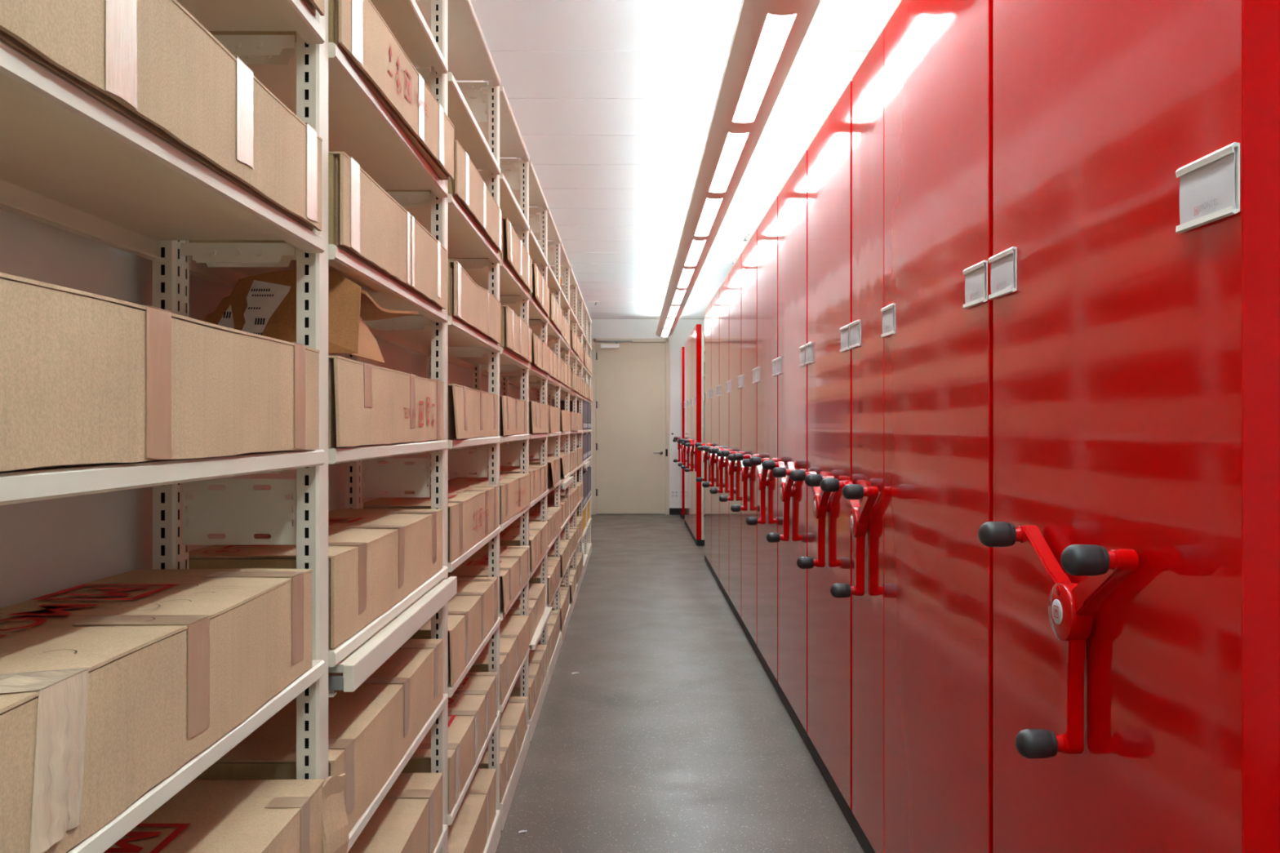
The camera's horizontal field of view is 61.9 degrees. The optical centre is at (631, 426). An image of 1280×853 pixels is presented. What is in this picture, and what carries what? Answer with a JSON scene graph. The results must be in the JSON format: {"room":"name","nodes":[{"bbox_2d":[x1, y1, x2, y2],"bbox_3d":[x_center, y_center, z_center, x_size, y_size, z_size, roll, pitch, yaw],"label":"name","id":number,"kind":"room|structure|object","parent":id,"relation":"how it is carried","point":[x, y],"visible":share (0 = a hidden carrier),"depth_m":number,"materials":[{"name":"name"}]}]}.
{"room":"archive storage room","nodes":[
{"label":"archive storage room","id":0,"kind":"room"},
{"bbox_2d":[0,80,583,608],"bbox_3d":[-0.775,-0.151,6.830,0.150,2.990,19.160,0,0,0],"label":"wall","id":1,"kind":"structure","parent":0,"point":[53,545],"depth_m":1.38,"materials":[{"name":"white paint"}]},
{"bbox_2d":[586,319,704,515],"bbox_3d":[0.925,-0.151,16.335,3.250,2.990,0.150,0,0,0],"label":"wall","id":2,"kind":"structure","parent":0,"point":[600,328],"depth_m":16.26,"materials":[{"name":"white paint"}]},
{"bbox_2d":[591,338,669,515],"bbox_3d":[-0.011,0.002,16.302,1.177,2.684,0.207,0,0,0],"label":"door","id":3,"kind":"structure","parent":2,"relation":"in","point":[630,377],"depth_m":16.27,"materials":[{"name":"paint"}]},
{"bbox_2d":[495,514,865,852],"bbox_3d":[0.925,1.394,6.830,3.650,0.100,19.260,0,0,0],"label":"floor","id":4,"kind":"structure","parent":0,"point":[671,734],"depth_m":4.65,"materials":[{"name":"concrete"}]},
{"bbox_2d":[0,0,328,852],"bbox_3d":[-0.548,0.099,1.016,0.241,2.490,1.052,0,0,0],"label":"bay","id":5,"kind":"object","parent":4,"relation":"on","point":[70,162],"visible":0.66,"depth_m":1.33,"materials":[{"name":"beige metal"}]},
{"bbox_2d":[0,568,312,852],"bbox_3d":[-0.544,0.255,0.992,0.248,0.140,0.892,0,0,0],"label":"carton","id":6,"kind":"object","parent":5,"relation":"on","point":[109,686],"visible":1,"depth_m":0.97,"materials":[{"name":"cardboard"}]},
{"bbox_2d":[0,584,177,636],"bbox_3d":[-0.602,0.190,0.976,0.116,0.001,0.620,0,0,0],"label":"print","id":7,"kind":"object","parent":6,"relation":"on","point":[54,609],"depth_m":1.17},
{"bbox_2d":[0,271,319,471],"bbox_3d":[-0.544,-0.038,1.002,0.241,0.138,0.917,0,0,0],"label":"carton","id":8,"kind":"object","parent":5,"relation":"on","point":[86,378],"visible":1,"depth_m":0.91,"materials":[{"name":"cardboard"}]},
{"bbox_2d":[0,0,322,231],"bbox_3d":[-0.537,-0.329,0.999,0.242,0.128,0.897,0,0,0],"label":"carton","id":9,"kind":"object","parent":5,"relation":"on","point":[152,62],"visible":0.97,"depth_m":0.99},
{"bbox_2d":[103,773,349,852],"bbox_3d":[-0.535,0.554,1.043,0.256,0.137,0.990,0,0,0],"label":"carton","id":10,"kind":"object","parent":5,"relation":"on","point":[270,815],"visible":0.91,"depth_m":1.36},
{"bbox_2d":[103,823,190,852],"bbox_3d":[-0.597,0.486,0.996,0.116,0.001,0.620,0,0,0],"label":"print","id":11,"kind":"object","parent":10,"relation":"on","point":[126,847],"depth_m":1.26},
{"bbox_2d":[302,0,324,16],"bbox_3d":[-0.535,-0.623,0.999,0.242,0.132,0.902,0,0,0],"label":"carton","id":12,"kind":"object","parent":5,"relation":"on","point":[312,5],"visible":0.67,"depth_m":1.43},
{"bbox_2d":[189,0,448,852],"bbox_3d":[-0.548,0.099,2.038,0.241,2.490,1.007,0,0,0],"label":"bay","id":13,"kind":"object","parent":4,"relation":"on","point":[360,126],"visible":0.42,"depth_m":2.25,"materials":[{"name":"beige metal"}]},
{"bbox_2d":[189,508,443,648],"bbox_3d":[-0.549,0.256,1.994,0.242,0.139,0.887,0,0,0],"label":"carton","id":14,"kind":"object","parent":13,"relation":"on","point":[377,557],"visible":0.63,"depth_m":1.80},
{"bbox_2d":[203,517,364,553],"bbox_3d":[-0.604,0.187,1.878,0.116,0.001,0.620,0,0,0],"label":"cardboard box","id":15,"kind":"object","parent":14,"relation":"on","point":[357,518],"depth_m":1.81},
{"bbox_2d":[189,151,447,310],"bbox_3d":[-0.537,-0.334,1.989,0.241,0.138,0.877,0,0,0],"label":"carton","id":16,"kind":"object","parent":13,"relation":"on","point":[365,221],"visible":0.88,"depth_m":1.77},
{"bbox_2d":[194,639,443,833],"bbox_3d":[-0.549,0.553,1.995,0.241,0.140,0.892,0,0,0],"label":"carton","id":17,"kind":"object","parent":13,"relation":"on","point":[371,727],"visible":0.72,"depth_m":1.79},
{"bbox_2d":[208,0,454,180],"bbox_3d":[-0.528,-0.619,1.984,0.242,0.123,0.864,0,0,1],"label":"carton","id":18,"kind":"object","parent":13,"relation":"on","point":[356,27],"visible":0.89,"depth_m":1.83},
{"bbox_2d":[388,44,428,118],"bbox_3d":[-0.408,-0.620,1.965,0.001,0.066,0.316,0,0,1],"label":"print","id":19,"kind":"object","parent":18,"relation":"attached to","point":[390,50],"depth_m":1.93},
{"bbox_2d":[328,355,444,448],"bbox_3d":[-0.545,-0.037,1.992,0.245,0.136,0.892,0,0,0],"label":"carton","id":20,"kind":"object","parent":13,"relation":"on","point":[369,404],"visible":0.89,"depth_m":1.80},
{"bbox_2d":[203,269,418,363],"bbox_3d":[-0.555,-0.177,1.841,0.289,0.133,0.457,0,0,0],"label":"carton","id":21,"kind":"object","parent":20,"relation":"on","point":[264,304],"visible":0.76,"depth_m":1.63,"materials":[{"name":"cardboard"}]},
{"bbox_2d":[222,311,231,327],"bbox_3d":[-0.620,-0.155,1.615,0.027,0.038,0.004,0,0,0],"label":"print","id":22,"kind":"object","parent":21,"relation":"attached to","point":[226,315],"depth_m":1.62,"materials":[{"name":"black"}]},
{"bbox_2d":[248,288,273,335],"bbox_3d":[-0.566,-0.169,1.619,0.044,0.082,0.013,0,0,0],"label":"print","id":23,"kind":"object","parent":21,"relation":"attached to","point":[260,301],"depth_m":1.62,"materials":[{"name":"black"}]},
{"bbox_2d":[403,396,434,425],"bbox_3d":[-0.427,-0.030,2.155,0.001,0.066,0.316,0,0,0],"label":"print","id":24,"kind":"object","parent":20,"relation":"attached to","point":[420,402],"depth_m":2.17},
{"bbox_2d":[328,576,457,697],"bbox_3d":[-0.515,0.371,2.016,0.220,0.047,0.920,0,0,0],"label":"shelf","id":25,"kind":"object","parent":13,"relation":"attached to","point":[356,668],"visible":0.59,"depth_m":1.79,"materials":[{"name":"beige metal"}]},
{"bbox_2d":[347,773,443,852],"bbox_3d":[-0.549,0.859,1.992,0.242,0.138,0.892,0,0,0],"label":"carton","id":26,"kind":"object","parent":13,"relation":"on","point":[408,819],"visible":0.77,"depth_m":2.21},
{"bbox_2d":[365,0,500,852],"bbox_3d":[-0.548,0.099,3.038,0.241,2.490,1.007,0,0,0],"label":"bay","id":27,"kind":"object","parent":4,"relation":"on","point":[469,56],"visible":0.3,"depth_m":3.29,"materials":[{"name":"beige metal"}]},
{"bbox_2d":[363,484,498,561],"bbox_3d":[-0.547,0.257,3.000,0.242,0.137,0.902,0,0,0],"label":"carton","id":28,"kind":"object","parent":27,"relation":"on","point":[473,509],"visible":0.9,"depth_m":2.83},
{"bbox_2d":[430,484,474,497],"bbox_3d":[-0.535,0.188,3.118,0.116,0.001,0.620,0,0,0],"label":"print","id":29,"kind":"object","parent":28,"relation":"on","point":[464,486],"depth_m":3.28},
{"bbox_2d":[473,507,488,532],"bbox_3d":[-0.426,0.260,3.034,0.001,0.066,0.316,0,0,0],"label":"print","id":30,"kind":"object","parent":28,"relation":"attached to","point":[481,513],"depth_m":3.01},
{"bbox_2d":[385,140,502,253],"bbox_3d":[-0.533,-0.622,2.986,0.241,0.131,0.877,0,0,0],"label":"carton","id":31,"kind":"object","parent":27,"relation":"on","point":[468,187],"visible":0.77,"depth_m":2.83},
{"bbox_2d":[400,671,497,813],"bbox_3d":[-0.549,0.859,2.994,0.242,0.139,0.892,0,0,0],"label":"carton","id":32,"kind":"object","parent":27,"relation":"on","point":[473,708],"visible":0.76,"depth_m":2.89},
{"bbox_2d":[448,672,472,727],"bbox_3d":[-0.537,0.790,3.112,0.116,0.001,0.620,0,0,0],"label":"print","id":33,"kind":"object","parent":32,"relation":"on","point":[453,717],"depth_m":3.12},
{"bbox_2d":[408,577,497,686],"bbox_3d":[-0.548,0.553,2.995,0.244,0.140,0.897,0,0,0],"label":"carton","id":34,"kind":"object","parent":27,"relation":"on","point":[473,611],"visible":0.43,"depth_m":2.91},
{"bbox_2d":[408,260,501,344],"bbox_3d":[-0.537,-0.332,2.990,0.242,0.134,0.887,0,0,0],"label":"carton","id":35,"kind":"object","parent":27,"relation":"on","point":[473,305],"visible":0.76,"depth_m":2.79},
{"bbox_2d":[448,768,496,852],"bbox_3d":[-0.554,1.178,2.994,0.242,0.151,0.892,0,0,0],"label":"carton","id":36,"kind":"object","parent":27,"relation":"on","point":[469,831],"visible":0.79,"depth_m":3.10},
{"bbox_2d":[448,383,497,439],"bbox_3d":[-0.542,-0.037,3.000,0.256,0.136,0.902,0,0,0],"label":"carton","id":37,"kind":"object","parent":27,"relation":"on","point":[472,413],"visible":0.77,"depth_m":2.85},
{"bbox_2d":[448,84,529,830],"bbox_3d":[-0.548,0.099,4.038,0.241,2.490,1.007,0,0,0],"label":"bay","id":38,"kind":"object","parent":4,"relation":"on","point":[512,144],"visible":0.29,"depth_m":4.34,"materials":[{"name":"beige metal"}]},
{"bbox_2d":[448,545,529,613],"bbox_3d":[-0.540,0.558,3.994,0.249,0.130,0.888,0,0,0],"label":"carton","id":39,"kind":"object","parent":38,"relation":"on","point":[514,561],"visible":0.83,"depth_m":3.87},
{"bbox_2d":[466,545,511,564],"bbox_3d":[-0.530,0.494,4.112,0.116,0.001,0.620,0,0,0],"label":"print","id":40,"kind":"object","parent":39,"relation":"on","point":[486,557],"depth_m":3.96},
{"bbox_2d":[448,473,529,524],"bbox_3d":[-0.544,0.260,3.999,0.242,0.131,0.896,0,0,0],"label":"carton","id":41,"kind":"object","parent":38,"relation":"on","point":[514,488],"visible":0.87,"depth_m":3.88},
{"bbox_2d":[467,473,510,480],"bbox_3d":[-0.531,0.194,4.117,0.116,0.001,0.620,0,0,0],"label":"print","id":42,"kind":"object","parent":41,"relation":"on","point":[500,473],"depth_m":3.91},
{"bbox_2d":[515,488,524,505],"bbox_3d":[-0.422,0.262,4.066,0.001,0.066,0.316,0,0,0],"label":"print","id":43,"kind":"object","parent":41,"relation":"attached to","point":[519,488],"depth_m":4.03},
{"bbox_2d":[448,217,532,293],"bbox_3d":[-0.529,-0.626,3.997,0.250,0.139,0.902,0,0,0],"label":"carton","id":44,"kind":"object","parent":38,"relation":"on","point":[514,254],"visible":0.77,"depth_m":3.83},
{"bbox_2d":[467,615,528,704],"bbox_3d":[-0.549,0.859,4.006,0.243,0.139,0.910,0,0,0],"label":"carton","id":45,"kind":"object","parent":38,"relation":"on","point":[513,629],"visible":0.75,"depth_m":3.92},
{"bbox_2d":[476,696,528,803],"bbox_3d":[-0.549,1.186,3.990,0.242,0.134,0.887,0,0,0],"label":"carton","id":46,"kind":"object","parent":38,"relation":"on","point":[513,717],"visible":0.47,"depth_m":3.95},
{"bbox_2d":[499,395,527,435],"bbox_3d":[-0.546,-0.037,3.982,0.250,0.137,0.873,0,0,0],"label":"carton","id":47,"kind":"object","parent":38,"relation":"on","point":[513,411],"visible":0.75,"depth_m":3.84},
{"bbox_2d":[499,305,532,362],"bbox_3d":[-0.531,-0.335,3.992,0.242,0.140,0.882,0,0,0],"label":"carton","id":48,"kind":"object","parent":38,"relation":"on","point":[515,334],"visible":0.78,"depth_m":3.80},
{"bbox_2d":[481,160,551,741],"bbox_3d":[-0.539,0.099,5.038,0.259,2.490,1.007,0,0,0],"label":"bay","id":49,"kind":"object","parent":4,"relation":"on","point":[538,254],"visible":0.27,"depth_m":5.37,"materials":[{"name":"beige metal"}]},
{"bbox_2d":[484,521,547,572],"bbox_3d":[-0.543,0.553,4.997,0.243,0.141,0.894,0,0,0],"label":"carton","id":50,"kind":"object","parent":49,"relation":"on","point":[538,531],"visible":0.41,"depth_m":4.86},
{"bbox_2d":[499,525,519,536],"bbox_3d":[-0.598,0.482,4.882,0.116,0.001,0.620,0,0,0],"label":"print","id":51,"kind":"object","parent":50,"relation":"on","point":[508,527],"depth_m":5.04},
{"bbox_2d":[485,464,546,502],"bbox_3d":[-0.547,0.259,4.984,0.242,0.134,0.875,0,0,0],"label":"carton","id":52,"kind":"object","parent":49,"relation":"on","point":[538,473],"visible":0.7,"depth_m":4.88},
{"bbox_2d":[500,465,531,469],"bbox_3d":[-0.535,0.192,5.103,0.116,0.001,0.620,0,0,0],"label":"print","id":53,"kind":"object","parent":52,"relation":"on","point":[531,465],"depth_m":4.83},
{"bbox_2d":[499,262,549,317],"bbox_3d":[-0.531,-0.628,5.000,0.250,0.143,0.901,0,0,0],"label":"carton","id":54,"kind":"object","parent":49,"relation":"on","point":[540,291],"visible":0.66,"depth_m":4.84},
{"bbox_2d":[506,583,545,644],"bbox_3d":[-0.555,0.863,4.991,0.243,0.130,0.884,0,0,0],"label":"carton","id":55,"kind":"object","parent":49,"relation":"on","point":[536,591],"visible":0.38,"depth_m":4.92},
{"bbox_2d":[510,644,546,719],"bbox_3d":[-0.549,1.181,4.991,0.242,0.144,0.884,0,0,0],"label":"carton","id":56,"kind":"object","parent":49,"relation":"on","point":[538,656],"visible":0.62,"depth_m":4.93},
{"bbox_2d":[528,400,549,433],"bbox_3d":[-0.537,-0.040,4.995,0.250,0.143,0.897,0,0,1],"label":"carton","id":57,"kind":"object","parent":49,"relation":"on","point":[539,413],"visible":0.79,"depth_m":4.84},
{"bbox_2d":[528,333,550,374],"bbox_3d":[-0.531,-0.332,5.003,0.250,0.135,0.912,0,0,0],"label":"carton","id":58,"kind":"object","parent":49,"relation":"on","point":[540,352],"visible":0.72,"depth_m":4.85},
{"bbox_2d":[508,208,560,684],"bbox_3d":[-0.548,0.099,6.038,0.241,2.490,1.007,0,0,0],"label":"bay","id":59,"kind":"object","parent":4,"relation":"on","point":[553,279],"visible":0.22,"depth_m":6.49,"materials":[{"name":"beige metal"}]},
{"bbox_2d":[508,457,559,488],"bbox_3d":[-0.534,0.255,5.994,0.267,0.141,0.893,0,0,0],"label":"carton","id":60,"kind":"object","parent":59,"relation":"on","point":[553,463],"visible":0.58,"depth_m":5.84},
{"bbox_2d":[514,506,560,546],"bbox_3d":[-0.546,0.553,5.987,0.241,0.140,0.880,0,0,1],"label":"carton","id":61,"kind":"object","parent":59,"relation":"on","point":[553,513],"visible":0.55,"depth_m":5.92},
{"bbox_2d":[528,508,549,515],"bbox_3d":[-0.533,0.484,6.105,0.116,0.001,0.620,0,0,1],"label":"print","id":62,"kind":"object","parent":61,"relation":"on","point":[533,514],"depth_m":5.91},
{"bbox_2d":[528,556,560,604],"bbox_3d":[-0.545,0.857,5.996,0.241,0.143,0.893,0,0,0],"label":"carton","id":63,"kind":"object","parent":59,"relation":"on","point":[553,563],"visible":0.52,"depth_m":5.85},
{"bbox_2d":[537,610,559,667],"bbox_3d":[-0.551,1.182,6.002,0.242,0.142,0.912,0,0,0],"label":"carton","id":64,"kind":"object","parent":59,"relation":"on","point":[553,620],"visible":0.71,"depth_m":5.96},
{"bbox_2d":[549,405,559,432],"bbox_3d":[-0.543,-0.040,5.990,0.250,0.142,0.890,0,0,0],"label":"carton","id":65,"kind":"object","parent":59,"relation":"on","point":[554,412],"visible":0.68,"depth_m":5.92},
{"bbox_2d":[547,293,562,333],"bbox_3d":[-0.534,-0.626,5.989,0.241,0.139,0.889,0,0,0],"label":"carton","id":66,"kind":"object","parent":59,"relation":"on","point":[555,311],"visible":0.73,"depth_m":5.83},
{"bbox_2d":[547,349,562,382],"bbox_3d":[-0.537,-0.334,6.000,0.243,0.138,0.905,0,0,0],"label":"carton","id":67,"kind":"object","parent":59,"relation":"on","point":[556,362],"visible":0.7,"depth_m":5.95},
{"bbox_2d":[528,241,570,645],"bbox_3d":[-0.548,0.099,7.038,0.241,2.490,1.007,0,0,0],"label":"bay","id":68,"kind":"object","parent":4,"relation":"on","point":[564,299],"visible":0.25,"depth_m":7.49,"materials":[{"name":"beige metal"}]},
{"bbox_2d":[528,453,568,479],"bbox_3d":[-0.544,0.257,7.004,0.266,0.136,0.908,0,0,0],"label":"carton","id":69,"kind":"object","parent":68,"relation":"on","point":[563,457],"visible":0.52,"depth_m":6.95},
{"bbox_2d":[532,497,568,527],"bbox_3d":[-0.554,0.557,6.987,0.241,0.132,0.872,0,0,0],"label":"carton","id":70,"kind":"object","parent":68,"relation":"on","point":[564,502],"visible":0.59,"depth_m":6.92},
{"bbox_2d":[537,497,554,503],"bbox_3d":[-0.542,0.491,7.104,0.116,0.001,0.620,0,0,0],"label":"print","id":71,"kind":"object","parent":70,"relation":"on","point":[548,502],"depth_m":6.91},
{"bbox_2d":[546,539,569,577],"bbox_3d":[-0.544,0.857,6.992,0.250,0.142,0.882,0,0,0],"label":"carton","id":72,"kind":"object","parent":68,"relation":"on","point":[564,544],"visible":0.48,"depth_m":6.91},
{"bbox_2d":[550,586,568,631],"bbox_3d":[-0.548,1.184,6.990,0.250,0.139,0.889,0,0,0],"label":"carton","id":73,"kind":"object","parent":68,"relation":"on","point":[564,591],"visible":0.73,"depth_m":6.92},
{"bbox_2d":[552,475,573,490],"bbox_3d":[-0.517,0.371,7.016,0.220,0.047,0.920,0,0,0],"label":"shelf","id":74,"kind":"object","parent":68,"relation":"attached to","point":[564,485],"visible":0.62,"depth_m":6.76,"materials":[{"name":"beige metal"}]},
{"bbox_2d":[560,314,569,346],"bbox_3d":[-0.543,-0.625,6.985,0.242,0.137,0.880,0,0,0],"label":"carton","id":75,"kind":"object","parent":68,"relation":"on","point":[565,334],"visible":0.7,"depth_m":6.82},
{"bbox_2d":[560,409,570,431],"bbox_3d":[-0.543,-0.037,7.002,0.250,0.136,0.905,0,0,0],"label":"carton","id":76,"kind":"object","parent":68,"relation":"on","point":[564,415],"visible":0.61,"depth_m":6.79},
{"bbox_2d":[560,360,571,388],"bbox_3d":[-0.536,-0.335,6.991,0.242,0.140,0.888,0,0,0],"label":"carton","id":77,"kind":"object","parent":68,"relation":"on","point":[566,370],"visible":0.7,"depth_m":6.90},
{"bbox_2d":[546,266,577,616],"bbox_3d":[-0.548,0.099,8.039,0.241,2.490,1.007,0,0,0],"label":"bay","id":78,"kind":"object","parent":4,"relation":"on","point":[573,314],"visible":0.22,"depth_m":8.49,"materials":[{"name":"beige metal"}]},
{"bbox_2d":[546,450,576,472],"bbox_3d":[-0.550,0.258,7.988,0.242,0.134,0.880,0,0,0],"label":"carton","id":79,"kind":"object","parent":78,"relation":"on","point":[572,453],"visible":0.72,"depth_m":7.92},
{"bbox_2d":[546,488,577,514],"bbox_3d":[-0.550,0.555,8.000,0.242,0.137,0.907,0,0,0],"label":"carton","id":80,"kind":"object","parent":78,"relation":"on","point":[573,491],"visible":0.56,"depth_m":7.88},
{"bbox_2d":[560,568,576,603],"bbox_3d":[-0.545,1.187,7.990,0.251,0.133,0.880,0,0,0],"label":"carton","id":81,"kind":"object","parent":78,"relation":"on","point":[572,571],"visible":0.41,"depth_m":7.91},
{"bbox_2d":[560,527,577,557],"bbox_3d":[-0.547,0.862,8.003,0.242,0.133,0.908,0,0,0],"label":"carton","id":82,"kind":"object","parent":78,"relation":"on","point":[573,531],"visible":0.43,"depth_m":7.96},
{"bbox_2d":[569,411,577,431],"bbox_3d":[-0.541,-0.037,7.985,0.241,0.137,0.878,0,0,0],"label":"carton","id":83,"kind":"object","parent":78,"relation":"on","point":[573,415],"visible":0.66,"depth_m":7.78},
{"bbox_2d":[569,370,578,392],"bbox_3d":[-0.533,-0.330,7.989,0.242,0.131,0.876,0,0,0],"label":"carton","id":84,"kind":"object","parent":78,"relation":"on","point":[575,378],"visible":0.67,"depth_m":7.83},
{"bbox_2d":[569,329,579,355],"bbox_3d":[-0.533,-0.623,8.001,0.243,0.132,0.900,0,0,0],"label":"carton","id":85,"kind":"object","parent":78,"relation":"on","point":[574,340],"visible":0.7,"depth_m":7.74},
{"bbox_2d":[551,284,583,592],"bbox_3d":[-0.548,0.099,9.039,0.241,2.490,1.007,0,0,0],"label":"bay","id":86,"kind":"object","parent":4,"relation":"on","point":[580,306],"visible":0.19,"depth_m":9.49,"materials":[{"name":"beige metal"}]},
{"bbox_2d":[564,447,582,466],"bbox_3d":[-0.548,0.255,8.989,0.249,0.141,0.888,0,0,0],"label":"carton","id":87,"kind":"object","parent":86,"relation":"on","point":[580,450],"visible":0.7,"depth_m":8.96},
{"bbox_2d":[569,551,582,582],"bbox_3d":[-0.546,1.182,9.002,0.242,0.142,0.908,0,0,0],"label":"carton","id":88,"kind":"object","parent":86,"relation":"on","point":[580,555],"visible":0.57,"depth_m":8.86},
{"bbox_2d":[569,516,582,540],"bbox_3d":[-0.548,0.860,8.987,0.242,0.136,0.881,0,0,0],"label":"carton","id":89,"kind":"object","parent":86,"relation":"on","point":[580,519],"visible":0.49,"depth_m":8.96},
{"bbox_2d":[569,481,582,503],"bbox_3d":[-0.548,0.556,8.997,0.242,0.135,0.900,0,0,1],"label":"carton","id":90,"kind":"object","parent":86,"relation":"on","point":[580,484],"visible":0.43,"depth_m":8.91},
{"bbox_2d":[577,341,583,363],"bbox_3d":[-0.539,-0.623,8.987,0.242,0.133,0.878,0,0,0],"label":"carton","id":91,"kind":"object","parent":86,"relation":"on","point":[580,356],"visible":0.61,"depth_m":8.83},
{"bbox_2d":[577,376,584,396],"bbox_3d":[-0.536,-0.336,8.999,0.241,0.142,0.902,0,0,0],"label":"carton","id":92,"kind":"object","parent":86,"relation":"on","point":[581,382],"visible":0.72,"depth_m":8.95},
{"bbox_2d":[560,299,587,575],"bbox_3d":[-0.548,0.099,10.039,0.241,2.490,1.007,0,0,0],"label":"bay","id":93,"kind":"object","parent":4,"relation":"on","point":[584,308],"visible":0.13,"depth_m":10.45,"materials":[{"name":"beige metal"}]},
{"bbox_2d":[560,400,583,430],"bbox_3d":[-0.536,-0.100,9.618,0.211,0.262,0.104,0,0,0],"label":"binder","id":94,"kind":"object","parent":93,"relation":"on","point":[562,402],"visible":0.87,"depth_m":9.57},
{"bbox_2d":[582,349,588,369],"bbox_3d":[-0.537,-0.623,10.003,0.250,0.133,0.911,0,0,0],"label":"carton","id":95,"kind":"object","parent":93,"relation":"on","point":[585,363],"visible":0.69,"depth_m":9.94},
{"bbox_2d":[577,311,591,562],"bbox_3d":[-0.548,0.099,11.039,0.241,2.490,1.007,0,0,0],"label":"bay","id":96,"kind":"object","parent":4,"relation":"on","point":[588,319],"visible":0.09,"depth_m":11.48,"materials":[{"name":"beige metal"}]},
{"bbox_2d":[672,346,704,519],"bbox_3d":[1.449,0.091,15.820,1.662,2.489,0.836,0,0,0],"label":"carriage","id":97,"kind":"object","parent":4,"relation":"on","point":[682,353],"visible":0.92,"depth_m":15.41,"materials":[{"name":"red paint"}]},
{"bbox_2d":[677,337,704,528],"bbox_3d":[1.449,0.091,14.223,1.662,2.489,0.885,0,0,0],"label":"carriage","id":98,"kind":"object","parent":4,"relation":"on","point":[684,447],"visible":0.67,"depth_m":14.20,"materials":[{"name":"red paint"}]},
{"bbox_2d":[680,331,704,536],"bbox_3d":[1.449,0.091,13.334,1.662,2.489,0.885,0,0,0],"label":"carriage","id":99,"kind":"object","parent":4,"relation":"on","point":[690,337],"visible":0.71,"depth_m":13.26,"materials":[{"name":"red paint"}]},
{"bbox_2d":[684,324,704,545],"bbox_3d":[1.449,0.091,12.444,1.662,2.489,0.885,0,0,0],"label":"carriage","id":100,"kind":"object","parent":4,"relation":"on","point":[698,332],"visible":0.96,"depth_m":12.02,"materials":[{"name":"red paint"}]},
{"bbox_2d":[694,302,711,572],"bbox_3d":[1.449,0.091,10.211,1.662,2.489,0.885,0,0,0],"label":"carriage","id":101,"kind":"object","parent":4,"relation":"on","point":[707,468],"visible":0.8,"depth_m":10.18,"materials":[{"name":"red paint"}]},
{"bbox_2d":[701,288,719,585],"bbox_3d":[1.449,0.091,9.322,1.662,2.489,0.885,0,0,0],"label":"carriage","id":102,"kind":"object","parent":4,"relation":"on","point":[714,397],"visible":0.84,"depth_m":9.27,"materials":[{"name":"red paint"}]},
{"bbox_2d":[707,273,728,603],"bbox_3d":[1.449,0.091,8.434,1.662,2.489,0.885,0,0,0],"label":"carriage","id":103,"kind":"object","parent":4,"relation":"on","point":[722,464],"visible":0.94,"depth_m":8.37,"materials":[{"name":"red paint"}]},
{"bbox_2d":[716,253,741,626],"bbox_3d":[1.449,0.091,7.545,1.662,2.489,0.885,0,0,0],"label":"carriage","id":104,"kind":"object","parent":4,"relation":"on","point":[735,274],"visible":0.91,"depth_m":7.51,"materials":[{"name":"red paint"}]},
{"bbox_2d":[728,229,757,655],"bbox_3d":[1.449,0.091,6.655,1.662,2.489,0.885,0,0,0],"label":"carriage","id":105,"kind":"object","parent":4,"relation":"on","point":[748,508],"visible":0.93,"depth_m":6.58,"materials":[{"name":"red paint"}]},
{"bbox_2d":[742,195,778,693],"bbox_3d":[1.449,0.091,5.766,1.662,2.489,0.885,0,0,0],"label":"carriage","id":106,"kind":"object","parent":4,"relation":"on","point":[766,521],"visible":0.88,"depth_m":5.74,"materials":[{"name":"red paint"}]},
{"bbox_2d":[761,150,808,747],"bbox_3d":[1.449,0.091,4.878,1.662,2.489,0.885,0,0,0],"label":"carriage","id":107,"kind":"object","parent":4,"relation":"on","point":[791,537],"visible":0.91,"depth_m":4.79,"materials":[{"name":"red paint"}]},
{"bbox_2d":[789,80,852,828],"bbox_3d":[1.449,0.091,3.989,1.662,2.489,0.885,0,0,0],"label":"carriage","id":108,"kind":"object","parent":4,"relation":"on","point":[828,562],"visible":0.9,"depth_m":3.88,"materials":[{"name":"red paint"}]},
{"bbox_2d":[819,28,884,852],"bbox_3d":[1.449,0.091,3.314,1.662,2.489,0.455,0,0,0],"label":"carriage","id":109,"kind":"object","parent":4,"relation":"on","point":[864,495],"visible":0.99,"depth_m":3.28,"materials":[{"name":"red paint"}]},
{"bbox_2d":[880,0,993,852],"bbox_3d":[1.500,0.091,2.627,1.560,2.489,0.913,0,0,0],"label":"carriage","id":110,"kind":"object","parent":4,"relation":"on","point":[937,312],"visible":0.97,"depth_m":2.56,"materials":[{"name":"red paint"}]},
{"bbox_2d":[969,291,978,300],"bbox_3d":[0.723,-0.275,2.249,0.001,0.015,0.057,0,0,0],"label":"print","id":111,"kind":"object","parent":110,"relation":"attached to","point":[977,291],"depth_m":2.25},
{"bbox_2d":[977,0,1279,852],"bbox_3d":[1.449,0.091,1.715,1.662,2.489,0.902,0,0,0],"label":"carriage","id":112,"kind":"object","parent":4,"relation":"on","point":[1134,532],"visible":1,"depth_m":1.55,"materials":[{"name":"red paint"}]},
{"bbox_2d":[1193,198,1217,216],"bbox_3d":[0.723,-0.275,1.343,0.001,0.015,0.057,0,0,0],"label":"print","id":113,"kind":"object","parent":112,"relation":"attached to","point":[1216,198],"depth_m":1.34},
{"bbox_2d":[470,0,902,319],"bbox_3d":[0.925,-1.696,6.830,3.650,0.120,19.260,0,0,0],"label":"ceiling","id":114,"kind":"structure","parent":0,"point":[612,102],"depth_m":5.57,"materials":[{"name":"white paint"}]},
{"bbox_2d":[655,0,821,337],"bbox_3d":[0.481,-1.474,6.753,0.244,0.325,17.943,0,0,0],"label":"pendant light","id":115,"kind":"object","parent":114,"relation":"hanging from","point":[768,36],"visible":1,"depth_m":4.59,"materials":[{"name":"paint"}]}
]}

